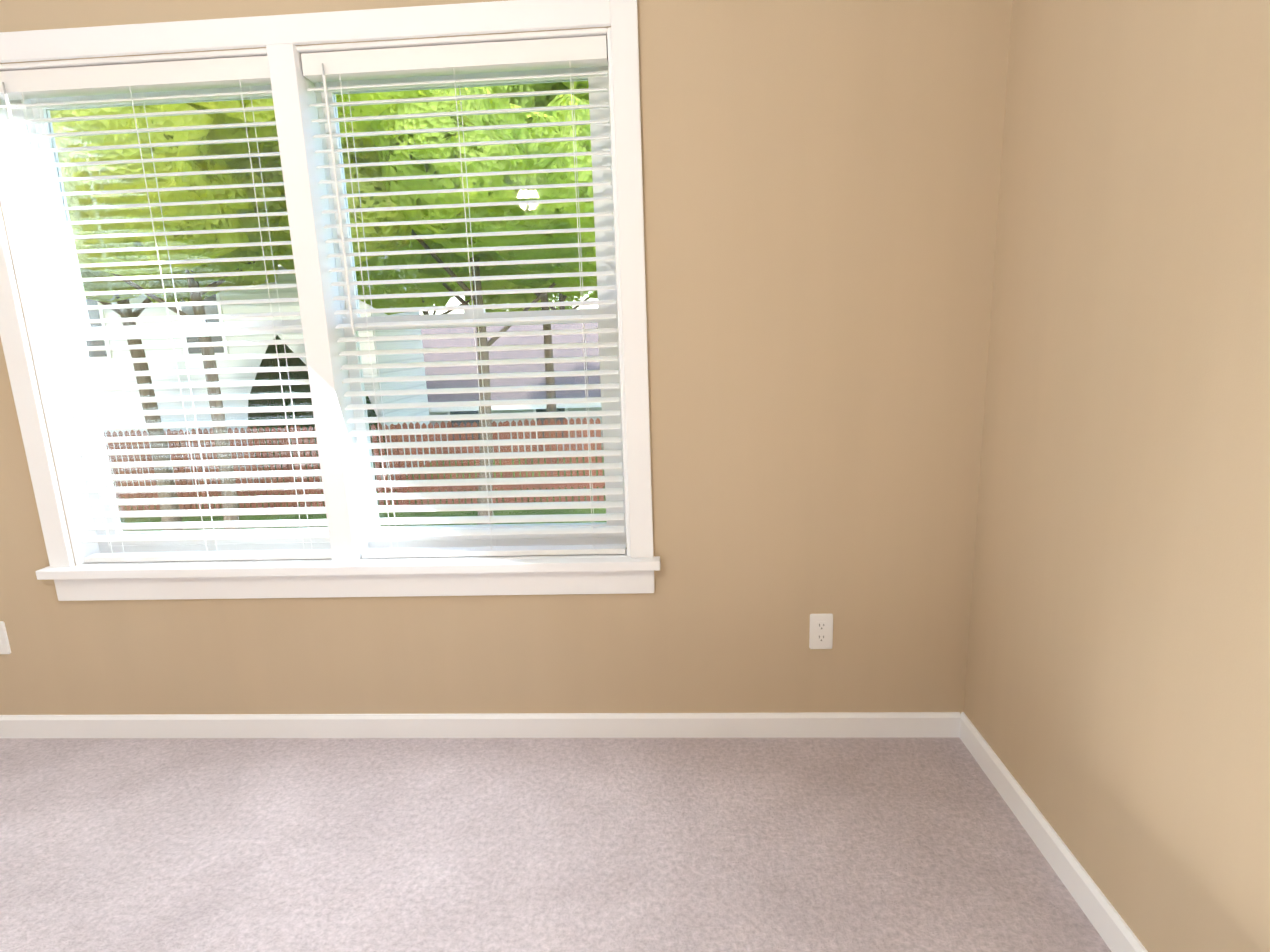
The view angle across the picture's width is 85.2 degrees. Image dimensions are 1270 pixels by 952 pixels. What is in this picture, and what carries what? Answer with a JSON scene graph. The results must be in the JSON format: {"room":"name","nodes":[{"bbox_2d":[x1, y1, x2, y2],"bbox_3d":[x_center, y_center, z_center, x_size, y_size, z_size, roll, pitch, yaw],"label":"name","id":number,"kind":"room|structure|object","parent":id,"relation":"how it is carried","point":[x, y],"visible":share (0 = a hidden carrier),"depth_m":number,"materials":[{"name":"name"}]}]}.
{"room":"empty bedroom","nodes":[
{"label":"empty bedroom","id":0,"kind":"room"},
{"bbox_2d":[0,0,1012,714],"bbox_3d":[-0.889,-0.352,2.103,4.067,2.440,0.150,-1,12,3],"label":"wall","id":1,"kind":"structure","parent":0,"point":[820,198],"depth_m":2.01,"materials":[{"name":"beige paint"}]},
{"bbox_2d":[0,621,10,653],"bbox_3d":[-2.101,0.534,2.271,0.070,0.115,0.008,-1,12,3],"label":"electrical outlet","id":2,"kind":"object","parent":1,"relation":"attached to","point":[4,646],"visible":1,"depth_m":2.27,"materials":[{"name":"white plastic"}]},
{"bbox_2d":[0,0,660,600],"bbox_3d":[-0.922,-0.434,2.061,1.960,1.640,0.196,-1,12,3],"label":"window","id":3,"kind":"structure","parent":1,"relation":"in","point":[282,42],"depth_m":2.06,"materials":[{"name":"white"}]},
{"bbox_2d":[0,56,331,562],"bbox_3d":[-1.381,-0.438,2.070,0.832,1.436,0.064,-1,12,3],"label":"window blinds","id":4,"kind":"object","parent":3,"relation":"attached to","point":[240,72],"visible":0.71,"depth_m":2.06,"materials":[{"name":"white plastic"}]},
{"bbox_2d":[301,35,625,557],"bbox_3d":[-0.467,-0.458,2.017,0.832,1.436,0.064,-1,12,3],"label":"window blinds","id":5,"kind":"object","parent":3,"relation":"attached to","point":[492,57],"visible":0.96,"depth_m":2.01,"materials":[{"name":"white plastic"}]},
{"bbox_2d":[0,712,955,737],"bbox_3d":[-0.847,0.819,2.263,3.720,0.080,0.013,-1,12,3],"label":"baseboard","id":6,"kind":"structure","parent":1,"relation":"attached to","point":[803,724],"depth_m":2.23,"materials":[{"name":"white wood"}]},
{"bbox_2d":[809,613,832,648],"bbox_3d":[0.572,0.478,2.119,0.070,0.115,0.008,-1,12,3],"label":"electrical outlet","id":7,"kind":"object","parent":1,"relation":"attached to","point":[821,632],"visible":1,"depth_m":2.12,"materials":[{"name":"white plastic"}]},
{"bbox_2d":[0,738,1110,951],"bbox_3d":[-0.960,1.340,0.210,4.067,0.100,4.550,-1,12,3],"label":"floor","id":8,"kind":"structure","parent":0,"point":[517,845],"depth_m":1.75,"materials":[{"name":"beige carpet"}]},
{"bbox_2d":[964,0,1269,951],"bbox_3d":[0.948,0.068,-0.233,0.150,2.440,4.400,-1,12,3],"label":"wall","id":9,"kind":"structure","parent":0,"point":[1116,706],"depth_m":1.32,"materials":[{"name":"beige paint"}]},
{"bbox_2d":[956,712,1147,951],"bbox_3d":[0.910,1.209,0.084,0.013,0.080,4.250,-1,12,3],"label":"baseboard","id":10,"kind":"structure","parent":9,"relation":"attached to","point":[1104,916],"depth_m":1.63,"materials":[{"name":"white wood"}]},
{"label":"outside","id":11,"kind":"structure","parent":0,"visible":0},
{"bbox_2d":[117,450,626,548],"bbox_3d":[-8.576,-2.813,32.913,75.000,0.200,59.400,-1,12,3],"label":"ground","id":12,"kind":"structure","parent":11,"point":[437,514],"depth_m":14.40,"materials":[{"name":"green plant"}]},
{"bbox_2d":[79,196,277,530],"bbox_3d":[-8.710,-3.930,11.724,7.245,10.583,7.466,-1,12,3],"label":"tree","id":13,"kind":"object","parent":12,"relation":"on","point":[119,298],"depth_m":12.00,"materials":[{"name":"green leaves"},{"name":"bark"}]},
{"bbox_2d":[50,94,411,528],"bbox_3d":[-5.728,-2.675,8.862,5.596,9.090,5.928,-1,12,3],"label":"tree","id":14,"kind":"object","parent":12,"relation":"on","point":[244,207],"depth_m":7.44,"materials":[{"name":"green leaves"},{"name":"bark"}]},
{"bbox_2d":[85,229,430,486],"bbox_3d":[-12.570,-3.573,18.634,13.500,7.340,4.120,-1,12,3],"label":"house","id":15,"kind":"structure","parent":12,"relation":"on","point":[300,348],"depth_m":17.08,"materials":[{"name":"white"}]},
{"bbox_2d":[248,335,319,494],"bbox_3d":[-7.867,-1.285,15.655,1.591,3.750,1.625,-1,12,3],"label":"shrub","id":16,"kind":"object","parent":12,"relation":"on","point":[295,401],"depth_m":15.11,"materials":[{"name":"green plant"}]},
{"bbox_2d":[104,418,605,510],"bbox_3d":[-6.579,-0.184,14.760,21.050,1.870,0.160,-1,12,3],"label":"fence","id":17,"kind":"object","parent":12,"relation":"on","point":[394,438],"depth_m":14.62,"materials":[{"name":"brown wood"}]},
{"bbox_2d":[365,390,385,478],"bbox_3d":[-6.306,-0.925,15.627,1.272,2.950,1.184,-1,12,3],"label":"shrub","id":18,"kind":"object","parent":12,"relation":"on","point":[372,412],"depth_m":15.45,"materials":[{"name":"green plant"}]},
{"bbox_2d":[258,81,597,524],"bbox_3d":[-2.264,-3.612,11.418,6.361,9.667,6.878,-1,12,3],"label":"tree","id":19,"kind":"object","parent":12,"relation":"on","point":[523,148],"depth_m":9.00,"materials":[{"name":"green plant"}]},
{"bbox_2d":[416,224,548,314],"bbox_3d":[-9.873,-9.983,32.821,11.933,13.985,12.152,-1,12,3],"label":"tree","id":20,"kind":"object","parent":12,"relation":"on","point":[529,298],"depth_m":32.57,"materials":[{"name":"green leaves"},{"name":"bark"}]},
{"bbox_2d":[421,322,602,453],"bbox_3d":[-2.795,-3.699,24.894,13.300,4.390,8.420,-1,12,3],"label":"house","id":21,"kind":"structure","parent":12,"relation":"on","point":[502,341],"depth_m":21.94,"materials":[{"name":"grey"}]},
{"bbox_2d":[490,258,556,475],"bbox_3d":[-2.160,-4.627,16.832,4.880,9.443,4.718,-1,12,3],"label":"tree","id":22,"kind":"object","parent":12,"relation":"on","point":[550,407],"depth_m":17.28,"materials":[{"name":"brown plant"}]},
{"bbox_2d":[454,260,595,310],"bbox_3d":[-3.255,-9.983,32.960,11.994,13.480,11.352,-1,12,3],"label":"tree","id":23,"kind":"object","parent":12,"relation":"on","point":[490,284],"depth_m":33.53,"materials":[{"name":"green plant"}]},
{"bbox_2d":[502,144,585,300],"bbox_3d":[-0.083,-4.674,14.593,6.148,10.313,5.914,-1,12,3],"label":"tree","id":24,"kind":"object","parent":12,"relation":"on","point":[528,282],"depth_m":13.52,"materials":[{"name":"green plant"}]}
]}

